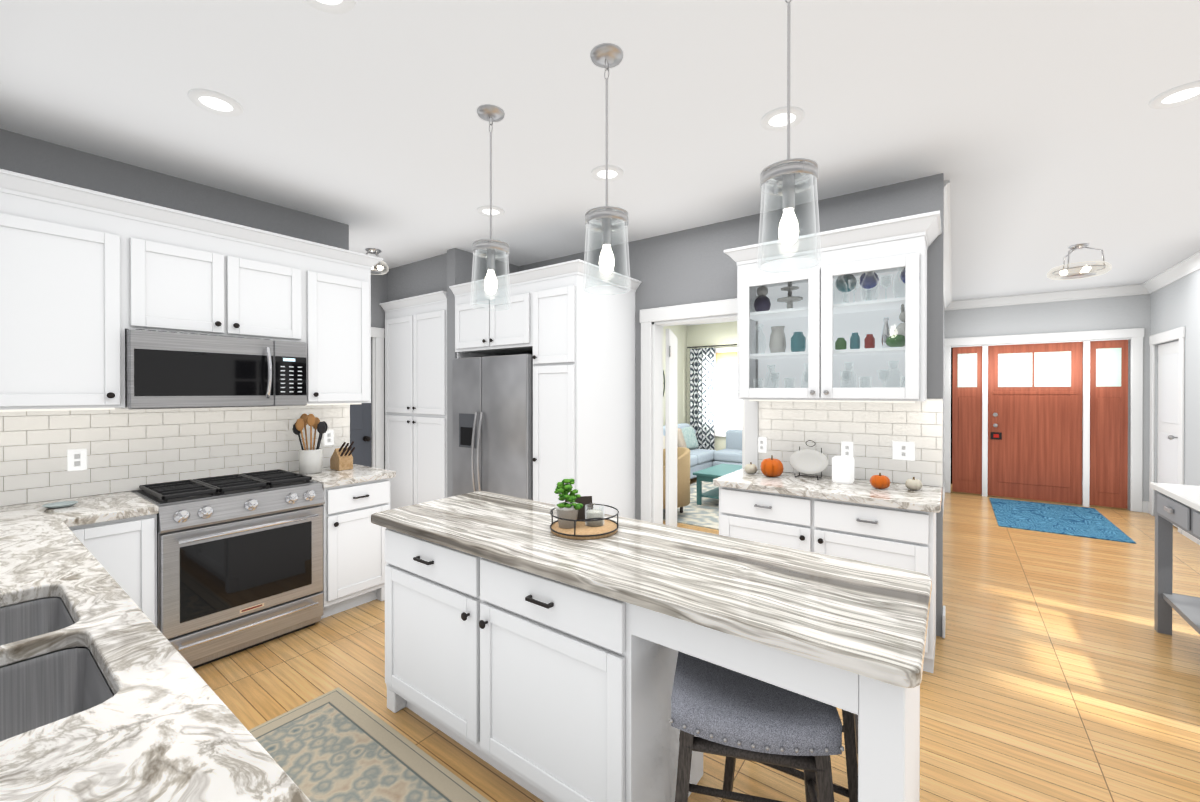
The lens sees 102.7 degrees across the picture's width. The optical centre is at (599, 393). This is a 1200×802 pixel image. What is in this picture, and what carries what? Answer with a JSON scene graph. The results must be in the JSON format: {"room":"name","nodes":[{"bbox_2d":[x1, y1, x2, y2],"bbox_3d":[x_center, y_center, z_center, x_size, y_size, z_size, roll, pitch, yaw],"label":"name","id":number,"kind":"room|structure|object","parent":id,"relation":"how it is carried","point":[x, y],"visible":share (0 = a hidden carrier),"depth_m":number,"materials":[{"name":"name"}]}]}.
{"room":"kitchen","nodes":[
{"label":"kitchen","id":0,"kind":"room"},
{"bbox_2d":[0,129,348,506],"bbox_3d":[-2.896,0.072,2.708,0.130,2.820,2.860,0,0,36],"label":"wall","id":1,"kind":"structure","parent":0,"point":[30,156],"depth_m":2.89,"materials":[{"name":"grey paint"}]},
{"bbox_2d":[0,405,349,506],"bbox_3d":[-2.663,0.314,2.909,0.008,0.505,2.260,0,0,36],"label":"tiled wall","id":2,"kind":"structure","parent":1,"relation":"attached to","point":[131,449],"depth_m":2.85,"materials":[{"name":"white tile"}]},
{"bbox_2d":[67,449,86,470],"bbox_3d":[-2.861,0.362,2.627,0.007,0.116,0.072,0,0,36],"label":"outlet","id":3,"kind":"object","parent":2,"relation":"attached to","point":[76,459],"depth_m":2.63,"materials":[{"name":"white plastic"}]},
{"bbox_2d":[324,430,333,445],"bbox_3d":[-2.081,0.338,3.685,0.007,0.116,0.072,0,0,36],"label":"outlet","id":4,"kind":"object","parent":2,"relation":"attached to","point":[329,435],"depth_m":3.69,"materials":[{"name":"white plastic"}]},
{"bbox_2d":[0,169,382,411],"bbox_3d":[-2.487,-0.469,2.819,0.390,1.106,2.319,0,0,36],"label":"upper cabinet","id":5,"kind":"object","parent":1,"relation":"attached to","point":[88,277],"visible":1,"depth_m":2.57,"materials":[{"name":"white wood"}]},
{"bbox_2d":[119,329,306,408],"bbox_3d":[-2.338,-0.132,2.954,0.472,0.426,0.860,0,0,36],"label":"microwave","id":6,"kind":"object","parent":5,"relation":"attached to","point":[167,370],"visible":0.96,"depth_m":2.78,"materials":[{"name":"metal"}]},
{"bbox_2d":[371,267,387,468],"bbox_3d":[-3.261,0.067,4.026,0.120,2.820,4.550,0,0,36],"label":"wall","id":7,"kind":"structure","parent":0,"point":[378,289],"depth_m":5.14,"materials":[{"name":"grey paint"}]},
{"bbox_2d":[350,376,371,466],"bbox_3d":[-2.615,0.437,4.818,0.122,2.048,0.686,0,0,36],"label":"hall door","id":8,"kind":"structure","parent":7,"relation":"in","point":[361,425],"depth_m":5.01,"materials":[{"name":"grey wood"}]},
{"bbox_2d":[371,327,384,468],"bbox_3d":[-2.648,0.386,4.839,0.144,2.175,0.925,0,0,36],"label":"door frame","id":9,"kind":"structure","parent":7,"relation":"attached to","point":[377,353],"depth_m":5.11,"materials":[{"name":"white wood"}]},
{"bbox_2d":[387,253,446,301],"bbox_3d":[-1.631,0.062,5.185,1.130,2.820,0.750,0,0,36],"label":"wall","id":10,"kind":"structure","parent":0,"point":[423,277],"depth_m":4.87,"materials":[{"name":"grey paint"}]},
{"bbox_2d":[447,248,518,496],"bbox_3d":[-1.104,0.063,4.846,0.120,2.820,0.950,0,0,36],"label":"wall","id":11,"kind":"structure","parent":0,"point":[460,263],"depth_m":4.48,"materials":[{"name":"grey paint"}]},
{"bbox_2d":[0,0,1199,325],"bbox_3d":[1.544,-1.393,3.865,12.200,0.100,11.200,0,0,36],"label":"ceiling","id":12,"kind":"structure","parent":0,"point":[1040,134],"depth_m":2.27,"materials":[{"name":"white paint"}]},
{"bbox_2d":[187,88,242,116],"bbox_3d":[-1.758,-1.330,2.199,0.199,0.012,0.199,0,0,30],"label":"recessed light","id":13,"kind":"object","parent":12,"relation":"in","point":[223,102],"depth_m":2.18,"materials":[{"name":"white"}]},
{"bbox_2d":[302,0,355,13],"bbox_3d":[-0.913,-1.327,1.576,0.199,0.012,0.199,0,0,30],"label":"recessed light","id":14,"kind":"object","parent":12,"relation":"in","point":[347,5],"depth_m":1.64,"materials":[{"name":"white"}]},
{"bbox_2d":[365,248,388,274],"bbox_3d":[-2.120,-1.240,4.490,0.260,0.210,0.260,0,0,36],"label":"ceiling fixture","id":15,"kind":"object","parent":12,"relation":"attached to","point":[376,252],"visible":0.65,"depth_m":4.48,"materials":[{"name":"silver metal"}]},
{"bbox_2d":[470,104,510,310],"bbox_3d":[-0.519,-0.873,2.281,0.190,0.927,0.190,0,0,36],"label":"pendant light","id":16,"kind":"object","parent":12,"relation":"hanging from","point":[489,113],"visible":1,"depth_m":2.27,"materials":[{"name":"clear glass"}]},
{"bbox_2d":[477,205,504,216],"bbox_3d":[-0.799,-1.335,3.517,0.199,0.012,0.199,0,0,30],"label":"recessed light","id":17,"kind":"object","parent":12,"relation":"in","point":[486,209],"depth_m":3.50,"materials":[{"name":"white"}]},
{"bbox_2d":[583,43,630,294],"bbox_3d":[0.027,-0.871,1.892,0.190,0.927,0.190,0,0,36],"label":"pendant light","id":18,"kind":"object","parent":12,"relation":"hanging from","point":[606,56],"visible":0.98,"depth_m":1.88,"materials":[{"name":"clear glass"}]},
{"bbox_2d":[591,165,623,181],"bbox_3d":[0.044,-1.333,2.908,0.199,0.012,0.199,0,0,30],"label":"recessed light","id":19,"kind":"object","parent":12,"relation":"in","point":[613,171],"depth_m":2.89,"materials":[{"name":"white"}]},
{"bbox_2d":[760,106,804,130],"bbox_3d":[0.883,-1.330,2.328,0.199,0.012,0.199,0,0,30],"label":"recessed light","id":20,"kind":"object","parent":12,"relation":"in","point":[778,116],"depth_m":2.31,"materials":[{"name":"white"}]},
{"bbox_2d":[757,0,820,272],"bbox_3d":[0.598,-0.870,1.521,0.190,0.927,0.190,0,0,36],"label":"pendant light","id":21,"kind":"object","parent":12,"relation":"hanging from","point":[787,175],"visible":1,"depth_m":1.51,"materials":[{"name":"clear glass"}]},
{"bbox_2d":[1047,243,1111,279],"bbox_3d":[4.338,-1.205,4.354,0.420,0.280,0.420,0,0,36],"label":"ceiling fixture","id":22,"kind":"object","parent":12,"relation":"attached to","point":[1085,272],"visible":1,"depth_m":4.32,"materials":[{"name":"glass"}]},
{"bbox_2d":[1148,80,1199,108],"bbox_3d":[2.593,-1.330,2.136,0.199,0.012,0.199,0,0,30],"label":"recessed light","id":23,"kind":"object","parent":12,"relation":"in","point":[1188,90],"depth_m":2.14,"materials":[{"name":"white"}]},
{"bbox_2d":[663,325,686,425],"bbox_3d":[0.240,0.051,7.682,0.120,2.820,5.210,0,0,36],"label":"wall","id":24,"kind":"structure","parent":0,"point":[679,332],"depth_m":9.39,"materials":[{"name":"white paint"}]},
{"bbox_2d":[194,477,1199,801],"bbox_3d":[1.544,1.527,3.877,12.200,0.100,11.200,0,0,36],"label":"floor","id":25,"kind":"structure","parent":0,"point":[1064,671],"depth_m":2.49,"materials":[{"name":"brown wood"}]},
{"bbox_2d":[69,514,156,626],"bbox_3d":[-2.598,1.047,2.481,0.615,0.872,0.352,0,0,36],"label":"base cabinet","id":26,"kind":"object","parent":25,"relation":"on","point":[123,552],"visible":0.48,"depth_m":2.36,"materials":[{"name":"white wood"}]},
{"bbox_2d":[0,491,310,801],"bbox_3d":[-0.975,0.595,0.885,5.111,0.040,0.996,0,0,36],"label":"countertop","id":27,"kind":"structure","parent":26,"relation":"on","point":[163,724],"depth_m":0.87,"materials":[{"name":"stone"}]},
{"bbox_2d":[0,597,113,740],"bbox_3d":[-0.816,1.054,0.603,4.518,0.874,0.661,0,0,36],"label":"sink","id":28,"kind":"object","parent":27,"relation":"in","point":[42,690],"visible":0.19,"depth_m":1.13,"materials":[{"name":"grey metal"}]},
{"bbox_2d":[42,501,77,507],"bbox_3d":[-2.712,0.558,2.412,0.124,0.014,0.124,0,0,36],"label":"dish","id":29,"kind":"object","parent":27,"relation":"on","point":[60,504],"visible":1,"depth_m":2.41,"materials":[{"name":"white ceramic"}]},
{"bbox_2d":[133,469,324,668],"bbox_3d":[-2.225,1.009,2.919,0.696,0.945,0.786,0,0,36],"label":"range","id":30,"kind":"object","parent":25,"relation":"on","point":[239,562],"visible":0.98,"depth_m":2.71,"materials":[{"name":"metal"}]},
{"bbox_2d":[321,478,389,618],"bbox_3d":[-1.868,1.043,3.445,0.646,0.872,0.456,0,0,36],"label":"base cabinet","id":31,"kind":"object","parent":25,"relation":"on","point":[354,563],"visible":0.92,"depth_m":3.24,"materials":[{"name":"white wood"}]},
{"bbox_2d":[293,464,395,487],"bbox_3d":[-1.866,0.584,3.462,0.619,0.040,0.508,0,0,36],"label":"countertop","id":32,"kind":"structure","parent":31,"relation":"on","point":[326,477],"depth_m":3.36,"materials":[{"name":"stone"}]},
{"bbox_2d":[293,413,327,473],"bbox_3d":[-2.062,0.351,3.429,0.144,0.424,0.226,0,0,36],"label":"utensil crock","id":33,"kind":"object","parent":32,"relation":"on","point":[310,460],"visible":1,"depth_m":3.38,"materials":[{"name":"white ceramic"}]},
{"bbox_2d":[330,441,354,470],"bbox_3d":[-1.902,0.456,3.567,0.214,0.211,0.100,0,0,36],"label":"knife block","id":34,"kind":"object","parent":32,"relation":"on","point":[341,458],"visible":1,"depth_m":3.54,"materials":[{"name":"brown wood"}]},
{"bbox_2d":[248,687,489,801],"bbox_3d":[-0.569,1.485,1.397,2.420,0.004,0.760,0,0,36],"label":"runner rug","id":35,"kind":"object","parent":25,"relation":"on","point":[338,744],"visible":0.6,"depth_m":1.95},
{"bbox_2d":[380,291,446,508],"bbox_3d":[-1.694,0.255,5.091,1.096,2.434,0.727,0,0,36],"label":"pantry cabinet","id":36,"kind":"object","parent":25,"relation":"on","point":[416,393],"visible":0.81,"depth_m":4.80,"materials":[{"name":"white wood"}]},
{"bbox_2d":[385,528,460,743],"bbox_3d":[-0.539,1.048,2.268,0.753,0.872,0.600,0,0,36],"label":"base cabinet","id":37,"kind":"object","parent":25,"relation":"on","point":[423,577],"depth_m":2.06,"materials":[{"name":"white wood"}]},
{"bbox_2d":[453,354,532,499],"bbox_3d":[-0.735,0.572,4.393,0.954,1.783,0.919,0,0,36],"label":"fridge","id":38,"kind":"object","parent":25,"relation":"on","point":[492,424],"visible":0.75,"depth_m":4.03,"materials":[{"name":"grey metal"}]},
{"bbox_2d":[529,259,636,518],"bbox_3d":[-0.120,0.250,4.022,0.460,2.454,0.827,0,0,36],"label":"tall cabinet","id":39,"kind":"object","parent":25,"relation":"on","point":[567,331],"depth_m":3.75,"materials":[{"name":"white wood"}]},
{"bbox_2d":[461,551,712,801],"bbox_3d":[-0.042,1.049,1.902,0.753,0.872,0.600,0,0,36],"label":"base cabinet","id":40,"kind":"object","parent":25,"relation":"on","point":[544,689],"depth_m":1.61,"materials":[{"name":"white wood"}]},
{"bbox_2d":[371,491,931,687],"bbox_3d":[-0.023,0.590,1.898,2.180,0.041,0.680,0,0,36],"label":"countertop","id":41,"kind":"structure","parent":40,"relation":"on","point":[866,619],"depth_m":1.49,"materials":[{"name":"stone"}]},
{"bbox_2d":[550,478,618,539],"bbox_3d":[-0.065,0.462,2.009,0.292,0.214,0.290,0,0,36],"label":"centerpiece","id":42,"kind":"object","parent":41,"relation":"on","point":[578,517],"visible":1,"depth_m":1.98,"materials":[{"name":"brown wood"}]},
{"bbox_2d":[663,481,718,529],"bbox_3d":[2.010,1.460,6.576,2.250,0.012,3.100,0,0,36],"label":"living room rug","id":43,"kind":"object","parent":25,"relation":"on","point":[705,513],"visible":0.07,"depth_m":5.94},
{"bbox_2d":[663,447,689,512],"bbox_3d":[0.737,1.062,5.848,0.720,0.787,0.696,0,0,36],"label":"wicker chair","id":44,"kind":"object","parent":43,"relation":"on","point":[683,476],"visible":0.23,"depth_m":5.59,"materials":[{"name":"beige wicker"}]},
{"bbox_2d":[663,423,741,478],"bbox_3d":[1.473,0.995,7.598,1.870,0.907,3.210,0,0,36],"label":"sectional sofa","id":45,"kind":"object","parent":43,"relation":"on","point":[702,459],"visible":0.29,"depth_m":8.23,"materials":[{"name":"fabric"}]},
{"bbox_2d":[693,463,741,504],"bbox_3d":[1.771,1.242,6.503,0.650,0.422,1.000,0,0,36],"label":"coffee table","id":46,"kind":"object","parent":43,"relation":"on","point":[709,474],"visible":0.44,"depth_m":6.29,"materials":[{"name":"teal wood"}]},
{"bbox_2d":[669,651,843,801],"bbox_3d":[0.435,1.148,1.401,0.458,0.667,0.388,0,0,14],"label":"stool","id":47,"kind":"object","parent":25,"relation":"on","point":[719,710],"visible":0.81,"depth_m":1.28,"materials":[{"name":"fabric"}]},
{"bbox_2d":[723,709,857,801],"bbox_3d":[0.748,1.147,1.817,0.458,0.667,0.388,0,0,31],"label":"stool","id":48,"kind":"object","parent":25,"relation":"on","point":[850,726],"depth_m":1.58,"materials":[{"name":"wood"}]},
{"bbox_2d":[719,486,935,672],"bbox_3d":[1.408,1.045,3.041,1.170,0.872,0.598,0,0,36],"label":"base cabinet","id":49,"kind":"object","parent":25,"relation":"on","point":[894,537],"visible":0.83,"depth_m":2.74,"materials":[{"name":"white wood"}]},
{"bbox_2d":[713,468,941,512],"bbox_3d":[1.406,0.586,3.037,1.230,0.040,0.590,0,0,36],"label":"countertop","id":50,"kind":"structure","parent":49,"relation":"on","point":[903,496],"depth_m":2.87,"materials":[{"name":"stone"}]},
{"bbox_2d":[744,462,756,473],"bbox_3d":[1.066,0.522,3.393,0.094,0.082,0.094,0,0,36],"label":"pumpkin","id":51,"kind":"object","parent":50,"relation":"on","point":[750,468],"visible":1,"depth_m":3.36,"materials":[{"name":"beige"}]},
{"bbox_2d":[760,455,783,476],"bbox_3d":[1.173,0.491,3.277,0.156,0.144,0.156,0,0,36],"label":"pumpkin","id":52,"kind":"object","parent":50,"relation":"on","point":[771,467],"visible":1,"depth_m":3.22,"materials":[{"name":"orange"}]},
{"bbox_2d":[789,440,827,479],"bbox_3d":[1.397,0.441,3.217,0.246,0.248,0.136,0,0,36],"label":"plate","id":53,"kind":"object","parent":50,"relation":"on","point":[807,461],"visible":1,"depth_m":3.23,"materials":[{"name":"white ceramic"}]},
{"bbox_2d":[832,456,853,483],"bbox_3d":[1.555,0.484,3.070,0.120,0.160,0.120,0,0,36],"label":"speaker","id":54,"kind":"object","parent":50,"relation":"on","point":[842,469],"visible":1,"depth_m":3.02},
{"bbox_2d":[870,472,889,488],"bbox_3d":[1.674,0.518,2.870,0.108,0.094,0.108,0,0,36],"label":"pumpkin","id":55,"kind":"object","parent":50,"relation":"on","point":[879,481],"visible":1,"depth_m":2.84,"materials":[{"name":"orange"}]},
{"bbox_2d":[905,477,922,489],"bbox_3d":[1.849,0.527,2.829,0.087,0.076,0.087,0,0,36],"label":"pumpkin","id":56,"kind":"object","parent":50,"relation":"on","point":[913,484],"visible":1,"depth_m":2.80,"materials":[{"name":"beige"}]},
{"bbox_2d":[989,498,1135,543],"bbox_3d":[5.362,1.464,5.722,1.040,0.010,1.740,0,0,36],"label":"rug","id":57,"kind":"object","parent":25,"relation":"on","point":[1094,523],"visible":1,"depth_m":5.58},
{"bbox_2d":[1149,482,1199,634],"bbox_3d":[3.363,1.024,2.361,0.635,0.920,1.260,0,0,36],"label":"console table","id":58,"kind":"object","parent":25,"relation":"on","point":[1177,505],"visible":1,"depth_m":2.91,"materials":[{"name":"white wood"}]},
{"bbox_2d":[519,173,943,636],"bbox_3d":[0.654,0.066,4.054,3.650,2.820,0.140,0,0,36],"label":"wall","id":59,"kind":"structure","parent":0,"point":[692,265],"depth_m":3.69,"materials":[{"name":"grey paint"}]},
{"bbox_2d":[449,271,528,355],"bbox_3d":[-0.703,-0.682,4.448,0.990,0.594,0.827,0,0,36],"label":"upper cabinet","id":60,"kind":"object","parent":59,"relation":"attached to","point":[477,332],"depth_m":4.11,"materials":[{"name":"white wood"}]},
{"bbox_2d":[665,329,676,526],"bbox_3d":[0.694,0.443,4.607,0.045,2.038,0.772,0,0,14],"label":"open door","id":61,"kind":"structure","parent":59,"relation":"in","point":[671,444],"depth_m":4.41,"materials":[{"name":"white wood"}]},
{"bbox_2d":[640,297,758,523],"bbox_3d":[0.817,0.374,3.939,1.040,2.205,0.194,0,0,36],"label":"door frame","id":62,"kind":"structure","parent":59,"relation":"attached to","point":[653,321],"depth_m":4.11,"materials":[{"name":"white wood"}]},
{"bbox_2d":[724,210,940,402],"bbox_3d":[1.461,-0.468,3.107,1.213,1.038,0.418,0,0,36],"label":"hutch","id":63,"kind":"object","parent":59,"relation":"attached to","point":[844,319],"visible":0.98,"depth_m":3.02,"materials":[{"name":"white wood"}]},
{"bbox_2d":[743,399,942,486],"bbox_3d":[1.584,0.297,3.278,1.230,0.535,0.008,0,0,36],"label":"tile backsplash","id":64,"kind":"structure","parent":59,"relation":"attached to","point":[872,431],"depth_m":3.16,"materials":[{"name":"white tile"}]},
{"bbox_2d":[758,437,766,452],"bbox_3d":[1.197,0.378,3.554,0.072,0.116,0.007,0,0,36],"label":"outlet","id":65,"kind":"object","parent":64,"relation":"attached to","point":[762,441],"depth_m":3.55,"materials":[{"name":"white plastic"}]},
{"bbox_2d":[841,442,852,456],"bbox_3d":[1.656,0.380,3.216,0.072,0.116,0.007,0,0,36],"label":"outlet","id":66,"kind":"object","parent":64,"relation":"attached to","point":[846,447],"depth_m":3.21,"materials":[{"name":"white plastic"}]},
{"bbox_2d":[892,441,914,460],"bbox_3d":[1.914,0.361,3.026,0.120,0.116,0.007,0,0,36],"label":"outlet","id":67,"kind":"object","parent":64,"relation":"attached to","point":[903,450],"depth_m":3.02,"materials":[{"name":"white plastic"}]},
{"bbox_2d":[687,294,1149,509],"bbox_3d":[4.747,0.052,7.504,7.590,2.820,0.150,0,0,36],"label":"wall","id":68,"kind":"structure","parent":0,"point":[1118,312],"depth_m":6.45,"materials":[{"name":"white paint"}]},
{"bbox_2d":[715,347,736,436],"bbox_3d":[2.686,-0.029,8.954,1.290,1.690,0.120,0,0,36],"label":"window","id":69,"kind":"structure","parent":68,"relation":"in","point":[725,355],"depth_m":9.14,"materials":[{"name":"white"}]},
{"bbox_2d":[687,344,736,449],"bbox_3d":[2.466,0.229,8.965,1.845,2.335,0.074,0,0,36],"label":"curtain","id":70,"kind":"object","parent":69,"relation":"hanging from","point":[702,392],"visible":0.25,"depth_m":9.29,"materials":[{"name":"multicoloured fabric"}]},
{"bbox_2d":[944,328,1144,511],"bbox_3d":[5.925,0.325,6.566,2.040,2.282,0.167,0,0,36],"label":"door unit","id":71,"kind":"structure","parent":68,"relation":"in","point":[1040,417],"depth_m":6.48,"materials":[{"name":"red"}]},
{"bbox_2d":[953,284,1139,309],"bbox_3d":[5.916,-1.293,6.488,1.830,0.119,0.090,0,0,36],"label":"crown molding","id":72,"kind":"structure","parent":68,"relation":"attached to","point":[1124,290],"depth_m":6.41,"materials":[{"name":"white wood"}]},
{"bbox_2d":[943,302,943,486],"bbox_3d":[3.561,0.062,5.143,0.140,2.820,5.060,0,0,36],"label":"wall","id":73,"kind":"structure","parent":0,"point":[943,394],"depth_m":6.68,"materials":[{"name":"white paint"}]},
{"bbox_2d":[943,483,944,510],"bbox_3d":[3.628,1.402,5.108,0.014,0.140,5.045,0,0,36],"label":"baseboard","id":74,"kind":"structure","parent":73,"relation":"attached to","point":[944,483],"depth_m":6.55,"materials":[{"name":"white wood"}]},
{"bbox_2d":[943,180,952,310],"bbox_3d":[3.656,-1.288,5.070,0.090,0.119,5.054,0,0,36],"label":"crown molding","id":75,"kind":"structure","parent":73,"relation":"attached to","point":[947,290],"depth_m":4.45,"materials":[{"name":"white wood"}]},
{"bbox_2d":[1149,269,1199,515],"bbox_3d":[6.098,0.063,4.894,0.120,2.820,2.450,0,0,36],"label":"wall","id":76,"kind":"structure","parent":0,"point":[1175,305],"depth_m":4.96,"materials":[{"name":"white paint"}]},
{"bbox_2d":[1149,327,1184,533],"bbox_3d":[6.414,0.383,5.440,0.137,2.175,1.040,0,0,36],"label":"closet door","id":77,"kind":"structure","parent":76,"relation":"in","point":[1171,391],"depth_m":5.43,"materials":[{"name":"white wood"}]},
{"bbox_2d":[1139,251,1199,294],"bbox_3d":[6.013,-1.287,4.952,0.090,0.119,2.449,0,0,36],"label":"crown molding","id":78,"kind":"structure","parent":76,"relation":"attached to","point":[1182,268],"depth_m":5.18,"materials":[{"name":"white wood"}]},
{"bbox_2d":[1182,530,1199,544],"bbox_3d":[5.713,1.405,4.492,0.014,0.140,1.335,0,0,36],"label":"baseboard","id":79,"kind":"structure","parent":76,"relation":"attached to","point":[1184,533],"depth_m":4.84,"materials":[{"name":"white wood"}]},
{"label":"outside","id":80,"kind":"structure","parent":0,"visible":0},
{"bbox_2d":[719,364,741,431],"bbox_3d":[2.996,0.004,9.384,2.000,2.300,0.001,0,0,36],"label":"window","id":81,"kind":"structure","parent":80,"point":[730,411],"depth_m":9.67,"materials":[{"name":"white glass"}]}
]}

